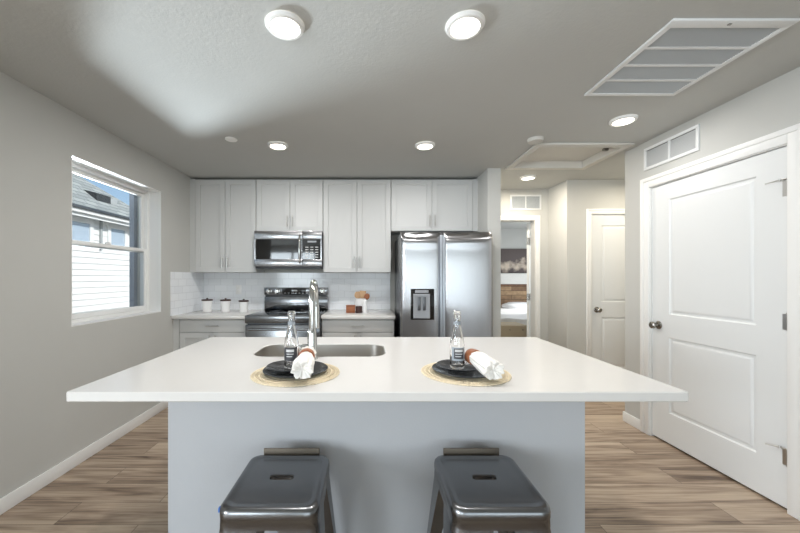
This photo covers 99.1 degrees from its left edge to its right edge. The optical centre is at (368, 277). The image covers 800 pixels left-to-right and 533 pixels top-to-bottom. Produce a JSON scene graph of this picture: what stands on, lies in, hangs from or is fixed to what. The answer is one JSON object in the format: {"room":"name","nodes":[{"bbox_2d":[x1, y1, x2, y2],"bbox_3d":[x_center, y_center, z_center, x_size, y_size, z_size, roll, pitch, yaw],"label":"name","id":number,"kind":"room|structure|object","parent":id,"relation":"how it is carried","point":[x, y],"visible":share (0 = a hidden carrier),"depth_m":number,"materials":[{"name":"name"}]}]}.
{"room":"kitchen","nodes":[
{"label":"kitchen","id":0,"kind":"room"},
{"bbox_2d":[0,71,199,497],"bbox_3d":[-2.155,0.085,2.405,0.230,2.450,3.810,0,0,0],"label":"wall","id":1,"kind":"structure","parent":0,"point":[43,358],"depth_m":2.19,"materials":[{"name":"paint"}]},
{"bbox_2d":[0,402,167,514],"bbox_3d":[-2.034,1.266,2.025,0.013,0.088,3.010,0,0,0],"label":"baseboard","id":2,"kind":"structure","parent":1,"relation":"attached to","point":[18,495],"depth_m":2.32,"materials":[{"name":"white wood"}]},
{"bbox_2d":[71,155,160,326],"bbox_3d":[-2.189,-0.250,2.833,0.301,1.380,1.165,0,0,0],"label":"window","id":3,"kind":"structure","parent":1,"relation":"in","point":[149,249],"depth_m":3.29,"materials":[{"name":"white plastic"}]},
{"bbox_2d":[265,235,399,336],"bbox_3d":[-0.515,0.085,4.250,3.509,2.450,0.120,0,0,0],"label":"wall","id":4,"kind":"structure","parent":0,"point":[393,237],"depth_m":4.19,"materials":[{"name":"paint tile"}]},
{"bbox_2d":[195,179,264,272],"bbox_3d":[-1.631,-0.587,4.010,0.690,1.062,0.358,0,0,0],"label":"upper cabinet","id":5,"kind":"object","parent":4,"relation":"attached to","point":[225,209],"visible":0.98,"depth_m":3.88,"materials":[{"name":"grey paint"}]},
{"bbox_2d":[190,179,195,271],"bbox_3d":[-2.009,-0.587,3.879,0.063,1.062,0.020,0,0,0],"label":"strip","id":6,"kind":"object","parent":5,"relation":"attached to","point":[192,181],"visible":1,"depth_m":3.87,"materials":[{"name":"grey paint"}]},
{"bbox_2d":[170,272,389,315],"bbox_3d":[-0.889,0.170,3.840,2.302,0.452,0.700,0,0,0],"label":"backsplash","id":7,"kind":"structure","parent":4,"relation":"attached to","point":[187,289],"depth_m":4.18,"materials":[{"name":"tile"}]},
{"bbox_2d":[236,285,241,293],"bbox_3d":[-1.600,0.150,4.173,0.070,0.114,0.008,0,0,0],"label":"wall outlet","id":8,"kind":"object","parent":7,"relation":"attached to","point":[238,287],"visible":1,"depth_m":4.17,"materials":[{"name":"white plastic"}]},
{"bbox_2d":[256,179,322,231],"bbox_3d":[-0.903,-0.820,4.010,0.758,0.596,0.358,0,0,0],"label":"upper cabinet","id":9,"kind":"object","parent":4,"relation":"attached to","point":[281,204],"visible":0.79,"depth_m":3.88,"materials":[{"name":"grey paint"}]},
{"bbox_2d":[254,231,322,268],"bbox_3d":[-0.904,-0.308,3.961,0.754,0.421,0.454,0,0,0],"label":"microwave","id":10,"kind":"object","parent":9,"relation":"attached to","point":[272,249],"visible":0.96,"depth_m":3.79,"materials":[{"name":"grey metal"}]},
{"bbox_2d":[323,179,390,272],"bbox_3d":[-0.137,-0.587,4.010,0.770,1.062,0.358,0,0,0],"label":"upper cabinet","id":11,"kind":"object","parent":4,"relation":"attached to","point":[356,212],"visible":1,"depth_m":3.88,"materials":[{"name":"grey paint"}]},
{"bbox_2d":[391,179,471,234],"bbox_3d":[0.715,-0.822,4.010,0.927,0.592,0.358,0,0,0],"label":"upper cabinet","id":12,"kind":"object","parent":4,"relation":"attached to","point":[417,205],"visible":0.91,"depth_m":3.88,"materials":[{"name":"grey paint"}]},
{"bbox_2d":[472,179,477,230],"bbox_3d":[1.210,-0.822,3.879,0.059,0.592,0.020,0,0,0],"label":"strip","id":13,"kind":"object","parent":12,"relation":"attached to","point":[474,181],"visible":1,"depth_m":3.87,"materials":[{"name":"grey paint"}]},
{"bbox_2d":[0,0,799,228],"bbox_3d":[0.150,-1.200,1.700,8.700,0.120,12.800,0,0,0],"label":"ceiling","id":14,"kind":"structure","parent":0,"point":[365,82],"depth_m":1.95,"materials":[{"name":"paint"}]},
{"bbox_2d":[225,137,236,141],"bbox_3d":[-1.135,-1.134,2.800,0.096,0.010,0.096,0,0,0],"label":"sprinkler cover","id":15,"kind":"object","parent":14,"relation":"attached to","point":[230,139],"visible":1,"depth_m":2.79,"materials":[{"name":"white plastic"}]},
{"bbox_2d":[267,141,287,149],"bbox_3d":[-0.784,-1.130,2.930,0.174,0.018,0.174,0,0,0],"label":"recessed light","id":16,"kind":"object","parent":14,"relation":"in","point":[276,145],"visible":1,"depth_m":2.90,"materials":[{"name":"white plastic"}]},
{"bbox_2d":[270,144,285,148],"bbox_3d":[-0.784,-1.125,2.930,0.133,0.004,0.133,0,0,0],"label":"diffuser","id":17,"kind":"object","parent":16,"relation":"attached to","point":[273,146],"depth_m":2.92,"materials":[{"name":"beige plastic"}]},
{"bbox_2d":[265,10,304,40],"bbox_3d":[-0.379,-1.130,1.535,0.174,0.018,0.174,0,0,0],"label":"recessed light","id":18,"kind":"object","parent":14,"relation":"in","point":[282,24],"visible":1,"depth_m":1.52,"materials":[{"name":"white plastic"}]},
{"bbox_2d":[270,18,298,37],"bbox_3d":[-0.379,-1.125,1.535,0.133,0.004,0.133,0,0,0],"label":"diffuser","id":19,"kind":"object","parent":18,"relation":"attached to","point":[279,27],"depth_m":1.53,"materials":[{"name":"beige plastic"}]},
{"bbox_2d":[415,141,434,149],"bbox_3d":[0.482,-1.130,2.930,0.174,0.018,0.174,0,0,0],"label":"recessed light","id":20,"kind":"object","parent":14,"relation":"in","point":[424,145],"visible":1,"depth_m":2.90,"materials":[{"name":"white plastic"}]},
{"bbox_2d":[418,144,431,148],"bbox_3d":[0.482,-1.125,2.930,0.133,0.004,0.133,0,0,0],"label":"diffuser","id":21,"kind":"object","parent":20,"relation":"attached to","point":[420,146],"depth_m":2.92,"materials":[{"name":"beige plastic"}]},
{"bbox_2d":[445,10,484,40],"bbox_3d":[0.433,-1.130,1.535,0.174,0.018,0.174,0,0,0],"label":"recessed light","id":22,"kind":"object","parent":14,"relation":"in","point":[466,24],"visible":1,"depth_m":1.52,"materials":[{"name":"white plastic"}]},
{"bbox_2d":[450,18,479,37],"bbox_3d":[0.433,-1.125,1.535,0.133,0.004,0.133,0,0,0],"label":"diffuser","id":23,"kind":"object","parent":22,"relation":"attached to","point":[459,27],"depth_m":1.53,"materials":[{"name":"beige plastic"}]},
{"bbox_2d":[520,175,536,180],"bbox_3d":[1.810,-1.130,3.870,0.174,0.018,0.174,0,0,0],"label":"recessed light","id":24,"kind":"object","parent":14,"relation":"in","point":[526,177],"visible":1,"depth_m":3.83,"materials":[{"name":"white plastic"}]},
{"bbox_2d":[527,136,543,144],"bbox_3d":[1.370,-1.125,2.800,0.124,0.030,0.124,0,0,0],"label":"smoke detector","id":25,"kind":"object","parent":14,"relation":"attached to","point":[534,140],"visible":1,"depth_m":2.77,"materials":[{"name":"grey paint"}]},
{"bbox_2d":[505,143,634,169],"bbox_3d":[1.835,-1.186,3.212,0.830,0.128,0.675,0,0,0],"label":"attic hatch","id":26,"kind":"object","parent":14,"relation":"attached to","point":[541,156],"visible":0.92,"depth_m":3.29,"materials":[{"name":"grey paint"}]},
{"bbox_2d":[608,114,637,126],"bbox_3d":[1.838,-1.130,2.460,0.174,0.018,0.174,0,0,0],"label":"recessed light","id":27,"kind":"object","parent":14,"relation":"in","point":[623,120],"visible":1,"depth_m":2.44,"materials":[{"name":"white plastic"}]},
{"bbox_2d":[612,118,633,124],"bbox_3d":[1.838,-1.125,2.460,0.133,0.004,0.133,0,0,0],"label":"diffuser","id":28,"kind":"object","parent":27,"relation":"attached to","point":[615,121],"depth_m":2.45,"materials":[{"name":"white plastic"}]},
{"bbox_2d":[584,18,799,95],"bbox_3d":[1.617,-1.132,1.806,0.559,0.016,0.624,0,0,0],"label":"ceiling vent","id":29,"kind":"object","parent":14,"relation":"in","point":[684,51],"visible":1,"depth_m":1.71,"materials":[{"name":"white metal"}]},
{"bbox_2d":[0,402,799,532],"bbox_3d":[0.150,1.335,-0.120,8.700,0.050,9.160,0,0,0],"label":"floor","id":30,"kind":"structure","parent":0,"point":[636,481],"depth_m":2.07,"materials":[{"name":"brown wood"}]},
{"bbox_2d":[173,319,247,350],"bbox_3d":[-1.653,0.871,3.845,0.771,0.878,0.687,0,0,0],"label":"base cabinet","id":31,"kind":"object","parent":30,"relation":"on","point":[186,332],"visible":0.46,"depth_m":3.54,"materials":[{"name":"grey paint"}]},
{"bbox_2d":[171,310,261,318],"bbox_3d":[-1.653,0.413,3.845,0.772,0.034,0.689,0,0,0],"label":"countertop","id":32,"kind":"structure","parent":31,"relation":"on","point":[215,314],"depth_m":3.52,"materials":[{"name":"stone"}]},
{"bbox_2d":[201,298,212,311],"bbox_3d":[-1.855,0.316,3.900,0.121,0.160,0.121,0,0,0],"label":"canister","id":33,"kind":"object","parent":32,"relation":"on","point":[206,303],"visible":0.99,"depth_m":3.86,"materials":[{"name":"white ceramic"}]},
{"bbox_2d":[220,298,230,311],"bbox_3d":[-1.645,0.317,3.900,0.117,0.158,0.117,0,0,0],"label":"canister","id":34,"kind":"object","parent":32,"relation":"on","point":[225,303],"visible":1,"depth_m":3.86,"materials":[{"name":"white ceramic"}]},
{"bbox_2d":[239,299,248,311],"bbox_3d":[-1.430,0.321,3.880,0.110,0.150,0.110,0,0,0],"label":"canister","id":35,"kind":"object","parent":32,"relation":"on","point":[243,304],"visible":1,"depth_m":3.84,"materials":[{"name":"white ceramic"}]},
{"bbox_2d":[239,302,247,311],"bbox_3d":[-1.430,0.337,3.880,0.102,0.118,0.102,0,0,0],"label":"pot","id":36,"kind":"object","parent":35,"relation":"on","point":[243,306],"depth_m":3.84,"materials":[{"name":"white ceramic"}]},
{"bbox_2d":[218,448,335,532],"bbox_3d":[-0.310,0.998,1.195,0.416,0.625,0.432,0,0,0],"label":"counter stool","id":37,"kind":"object","parent":30,"relation":"on","point":[281,490],"visible":1,"depth_m":1.12,"materials":[{"name":"grey metal"}]},
{"bbox_2d":[245,287,327,336],"bbox_3d":[-0.881,0.687,3.791,0.764,1.126,0.775,0,0,0],"label":"range","id":38,"kind":"object","parent":30,"relation":"on","point":[272,321],"visible":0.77,"depth_m":3.75,"materials":[{"name":"grey metal"}]},
{"bbox_2d":[249,310,326,314],"bbox_3d":[-0.881,0.396,3.790,0.756,0.016,0.620,0,0,0],"label":"cooktop","id":39,"kind":"object","parent":38,"relation":"in","point":[264,312],"depth_m":3.75,"materials":[{"name":"black glass"}]},
{"bbox_2d":[322,319,393,336],"bbox_3d":[-0.116,0.871,3.845,0.756,0.878,0.687,0,0,0],"label":"base cabinet","id":40,"kind":"object","parent":30,"relation":"on","point":[330,327],"visible":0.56,"depth_m":3.54,"materials":[{"name":"grey paint"}]},
{"bbox_2d":[321,309,394,318],"bbox_3d":[-0.112,0.413,3.845,0.767,0.034,0.689,0,0,0],"label":"countertop","id":41,"kind":"structure","parent":40,"relation":"on","point":[330,314],"depth_m":3.52,"materials":[{"name":"stone"}]},
{"bbox_2d":[346,305,354,312],"bbox_3d":[-0.205,0.354,3.820,0.106,0.084,0.096,0,0,0],"label":"wooden box","id":42,"kind":"object","parent":41,"relation":"on","point":[349,308],"visible":1,"depth_m":3.77,"materials":[{"name":"brown wood"}]},
{"bbox_2d":[356,306,361,312],"bbox_3d":[-0.112,0.359,3.780,0.072,0.074,0.072,0,0,0],"label":"wooden cup","id":43,"kind":"object","parent":41,"relation":"on","point":[358,308],"visible":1,"depth_m":3.75,"materials":[{"name":"brown wood"}]},
{"bbox_2d":[354,298,365,310],"bbox_3d":[-0.100,0.319,3.980,0.144,0.152,0.144,0,0,0],"label":"utensil crock","id":44,"kind":"object","parent":41,"relation":"on","point":[358,301],"visible":0.48,"depth_m":3.92,"materials":[{"name":"white ceramic"}]},
{"bbox_2d":[359,291,365,297],"bbox_3d":[-0.074,0.265,3.980,0.080,0.221,0.010,0,0,0],"label":"wooden spatula","id":45,"kind":"object","parent":44,"relation":"in","point":[361,293],"visible":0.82,"depth_m":3.98,"materials":[{"name":"brown wood"}]},
{"bbox_2d":[363,299,366,312],"bbox_3d":[-0.045,0.320,3.780,0.054,0.152,0.054,0,0,0],"label":"pepper grinder","id":46,"kind":"object","parent":41,"relation":"on","point":[364,300],"visible":0.99,"depth_m":3.76,"materials":[{"name":"white ceramic"}]},
{"bbox_2d":[168,402,584,532],"bbox_3d":[0.032,0.870,1.825,1.778,0.880,0.750,0,0,0],"label":"kitchen island","id":47,"kind":"object","parent":30,"relation":"on","point":[381,456],"visible":0.38,"depth_m":1.45,"materials":[{"name":"grey paint"}]},
{"bbox_2d":[66,337,687,401],"bbox_3d":[0.029,0.413,1.714,2.154,0.034,1.084,0,0,0],"label":"island countertop","id":48,"kind":"structure","parent":47,"relation":"on","point":[212,369],"depth_m":1.32,"materials":[{"name":"stone"}]},
{"bbox_2d":[250,363,339,386],"bbox_3d":[-0.300,0.393,1.402,0.374,0.005,0.374,0,0,0],"label":"placemat","id":49,"kind":"object","parent":48,"relation":"on","point":[257,376],"visible":0.64,"depth_m":1.30,"materials":[{"name":"wicker"}]},
{"bbox_2d":[263,361,327,377],"bbox_3d":[-0.303,0.383,1.408,0.264,0.016,0.264,0,0,0],"label":"dinner plate","id":50,"kind":"object","parent":49,"relation":"on","point":[319,367],"visible":0.48,"depth_m":1.37,"materials":[{"name":"grey ceramic"}]},
{"bbox_2d":[266,360,291,371],"bbox_3d":[-0.328,0.369,1.402,0.184,0.016,0.184,0,0,0],"label":"salad plate","id":51,"kind":"object","parent":50,"relation":"on","point":[278,366],"visible":0.38,"depth_m":1.40,"materials":[{"name":"grey ceramic"}]},
{"bbox_2d":[284,311,298,368],"bbox_3d":[-0.319,0.255,1.400,0.059,0.234,0.060,0,0,0],"label":"glass bottle","id":52,"kind":"object","parent":51,"relation":"on","point":[291,344],"visible":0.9,"depth_m":1.38,"materials":[{"name":"white"}]},
{"bbox_2d":[290,346,316,378],"bbox_3d":[-0.256,0.332,1.354,0.083,0.073,0.244,0,0,-6],"label":"napkin","id":53,"kind":"object","parent":50,"relation":"on","point":[303,365],"visible":0.93,"depth_m":1.25,"materials":[{"name":"white fabric"}]},
{"bbox_2d":[298,348,314,358],"bbox_3d":[-0.258,0.326,1.403,0.068,0.063,0.040,0,0,-5],"label":"napkin ring","id":54,"kind":"object","parent":53,"relation":"attached to","point":[305,349],"visible":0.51,"depth_m":1.39,"materials":[{"name":"brown wood"}]},
{"bbox_2d":[299,279,319,359],"bbox_3d":[-0.309,0.203,1.740,0.123,0.386,0.240,0,0,0],"label":"faucet","id":55,"kind":"object","parent":48,"relation":"on","point":[314,315],"visible":0.93,"depth_m":1.64,"materials":[{"name":"silver metal"}]},
{"bbox_2d":[254,345,384,356],"bbox_3d":[-0.258,0.521,1.860,0.683,0.242,0.318,0,0,0],"label":"sink","id":56,"kind":"object","parent":48,"relation":"in","point":[273,350],"visible":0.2,"depth_m":2.02,"materials":[{"name":"silver metal"}]},
{"bbox_2d":[421,362,511,385],"bbox_3d":[0.397,0.393,1.410,0.374,0.005,0.374,0,0,0],"label":"placemat","id":57,"kind":"object","parent":48,"relation":"on","point":[426,370],"visible":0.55,"depth_m":1.30,"materials":[{"name":"wicker"}]},
{"bbox_2d":[432,363,484,377],"bbox_3d":[0.394,0.383,1.405,0.264,0.016,0.264,0,0,0],"label":"dinner plate","id":58,"kind":"object","parent":57,"relation":"on","point":[471,374],"visible":0.37,"depth_m":1.36,"materials":[{"name":"grey ceramic"}]},
{"bbox_2d":[436,359,476,371],"bbox_3d":[0.372,0.369,1.408,0.184,0.016,0.184,0,0,0],"label":"salad plate","id":59,"kind":"object","parent":58,"relation":"on","point":[445,364],"visible":0.59,"depth_m":1.40,"materials":[{"name":"grey ceramic"}]},
{"bbox_2d":[450,311,464,368],"bbox_3d":[0.363,0.255,1.400,0.059,0.234,0.060,0,0,0],"label":"glass bottle","id":60,"kind":"object","parent":59,"relation":"on","point":[457,346],"visible":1,"depth_m":1.38,"materials":[{"name":"white"}]},
{"bbox_2d":[469,351,504,379],"bbox_3d":[0.442,0.335,1.334,0.083,0.080,0.186,0,0,-12],"label":"napkin","id":61,"kind":"object","parent":58,"relation":"on","point":[486,365],"visible":0.96,"depth_m":1.26,"materials":[{"name":"white fabric"}]},
{"bbox_2d":[465,348,478,364],"bbox_3d":[0.430,0.326,1.396,0.068,0.063,0.040,0,0,-12],"label":"napkin ring","id":62,"kind":"object","parent":61,"relation":"attached to","point":[468,352],"visible":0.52,"depth_m":1.39,"materials":[{"name":"brown wood"}]},
{"bbox_2d":[395,232,492,336],"bbox_3d":[0.761,0.431,3.717,0.903,1.757,0.886,0,0,0],"label":"refrigerator","id":63,"kind":"object","parent":30,"relation":"on","point":[437,275],"visible":0.73,"depth_m":3.30,"materials":[{"name":"grey metal"}]},
{"bbox_2d":[427,448,550,532],"bbox_3d":[0.410,0.998,1.195,0.416,0.625,0.432,0,0,0],"label":"counter stool","id":64,"kind":"object","parent":30,"relation":"on","point":[475,490],"visible":1,"depth_m":1.13,"materials":[{"name":"grey metal"}]},
{"bbox_2d":[472,168,500,336],"bbox_3d":[1.307,0.085,4.035,0.136,2.450,0.970,0,0,0],"label":"wall","id":65,"kind":"structure","parent":0,"point":[489,181],"depth_m":3.55,"materials":[{"name":"paint"}]},
{"bbox_2d":[501,229,526,248],"bbox_3d":[2.800,0.085,8.050,3.400,2.450,0.100,0,0,0],"label":"wall","id":66,"kind":"structure","parent":0,"point":[510,238],"depth_m":8.00,"materials":[{"name":"paint"}]},
{"bbox_2d":[501,249,526,272],"bbox_3d":[3.300,-0.385,7.984,1.100,0.570,0.030,0,0,0],"label":"wall art","id":67,"kind":"object","parent":66,"relation":"attached to","point":[512,260],"visible":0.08,"depth_m":7.97,"materials":[{"name":"fabric"}]},
{"bbox_2d":[501,189,547,340],"bbox_3d":[1.847,0.085,4.460,0.943,2.450,0.120,0,0,0],"label":"wall","id":68,"kind":"structure","parent":0,"point":[505,193],"depth_m":4.40,"materials":[{"name":"paint"}]},
{"bbox_2d":[501,215,539,338],"bbox_3d":[1.770,0.256,4.452,0.880,2.108,0.136,0,0,0],"label":"door frame","id":69,"kind":"structure","parent":68,"relation":"attached to","point":[534,220],"depth_m":4.39,"materials":[{"name":"white wood"}]},
{"bbox_2d":[510,195,540,209],"bbox_3d":[2.025,-0.968,4.394,0.400,0.196,0.012,0,0,0],"label":"air vent","id":70,"kind":"object","parent":68,"relation":"in","point":[517,202],"visible":1,"depth_m":4.39,"materials":[{"name":"white"}]},
{"bbox_2d":[527,223,529,336],"bbox_3d":[2.307,0.288,4.846,0.042,2.020,0.755,0,0,30],"label":"door","id":71,"kind":"structure","parent":68,"relation":"in","point":[528,224],"depth_m":4.53,"materials":[{"name":"white wood"}]},
{"bbox_2d":[548,180,624,354],"bbox_3d":[3.034,0.085,4.250,1.432,2.450,0.540,0,0,0],"label":"wall","id":72,"kind":"structure","parent":0,"point":[568,201],"depth_m":3.98,"materials":[{"name":"paint"}]},
{"bbox_2d":[586,209,624,356],"bbox_3d":[2.980,0.256,4.022,0.878,2.109,0.116,0,0,0],"label":"door frame","id":73,"kind":"structure","parent":72,"relation":"attached to","point":[589,212],"depth_m":3.97,"materials":[{"name":"white wood"}]},
{"bbox_2d":[592,215,624,368],"bbox_3d":[2.980,0.283,3.976,0.740,2.030,0.102,0,0,0],"label":"door","id":74,"kind":"structure","parent":72,"relation":"in","point":[608,231],"depth_m":3.99,"materials":[{"name":"white wood"}]},
{"bbox_2d":[625,67,799,418],"bbox_3d":[3.415,0.085,-0.752,2.170,2.450,7.695,0,0,0],"label":"wall","id":75,"kind":"structure","parent":0,"point":[773,106],"depth_m":2.37,"materials":[{"name":"paint"}]},
{"bbox_2d":[623,411,639,429],"bbox_3d":[2.474,1.266,2.004,0.313,0.088,2.208,0,0,0],"label":"baseboard","id":76,"kind":"structure","parent":75,"relation":"attached to","point":[633,421],"depth_m":3.00,"materials":[{"name":"white wood"}]},
{"bbox_2d":[644,124,699,170],"bbox_3d":[2.324,-0.988,2.631,0.012,0.185,0.477,0,0,0],"label":"air vent","id":77,"kind":"object","parent":75,"relation":"in","point":[686,142],"visible":1,"depth_m":2.60,"materials":[{"name":"white"}]},
{"bbox_2d":[649,146,786,507],"bbox_3d":[2.322,0.280,2.344,0.102,2.032,0.932,0,0,0],"label":"door","id":78,"kind":"structure","parent":75,"relation":"in","point":[718,324],"depth_m":2.23,"materials":[{"name":"white painted wood"},{"name":"satin nickel"}]},
{"bbox_2d":[640,123,799,520],"bbox_3d":[2.371,0.240,2.352,0.118,2.139,1.103,0,0,0],"label":"door frame","id":79,"kind":"structure","parent":75,"relation":"attached to","point":[789,136],"depth_m":1.90,"materials":[{"name":"white wood"}]},
{"bbox_3d":[2.800,1.333,6.280,3.400,0.054,3.640,0,0,0],"label":"floor","id":80,"kind":"structure","parent":0,"visible":0},
{"bbox_2d":[501,273,526,324],"bbox_3d":[2.950,0.608,6.965,2.040,1.396,1.970,0,0,0],"label":"bed","id":81,"kind":"object","parent":80,"relation":"on","point":[513,285],"visible":0.27,"depth_m":7.84,"materials":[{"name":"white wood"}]},
{"bbox_2d":[501,302,526,308],"bbox_3d":[3.350,0.645,7.620,0.752,0.180,0.473,0,0,0],"label":"pillow","id":82,"kind":"object","parent":81,"relation":"on","point":[504,305],"depth_m":7.46,"materials":[{"name":"white fabric"}]},
{"bbox_2d":[501,307,526,324],"bbox_3d":[2.950,0.851,6.910,1.900,0.382,1.860,0,0,0],"label":"duvet","id":83,"kind":"object","parent":81,"relation":"on","point":[508,314],"depth_m":6.13,"materials":[{"name":"white fabric"}]},
{"bbox_2d":[501,322,526,336],"bbox_3d":[1.970,1.028,5.521,1.040,0.556,0.458,0,0,0],"label":"bench","id":84,"kind":"object","parent":80,"relation":"on","point":[508,329],"visible":0.3,"depth_m":5.30,"materials":[{"name":"wood"}]},
{"label":"outside","id":85,"kind":"structure","parent":0,"visible":0},
{"bbox_3d":[-21.140,1.740,5.000,37.720,0.060,70.000,0,0,0],"label":"ground","id":86,"kind":"structure","parent":85,"visible":0},
{"bbox_2d":[72,173,128,313],"bbox_3d":[-8.535,-1.040,4.900,6.090,5.500,8.800,0,0,0],"label":"neighbouring house","id":87,"kind":"structure","parent":86,"relation":"on","point":[100,277],"depth_m":7.37,"materials":[{"name":"white"}]},
{"bbox_2d":[84,190,116,205],"bbox_3d":[-6.110,-1.781,7.740,0.340,0.290,0.640,0,0,0],"label":"roof vent","id":88,"kind":"object","parent":87,"relation":"attached to","point":[99,197],"depth_m":7.59,"materials":[{"name":"grey"}]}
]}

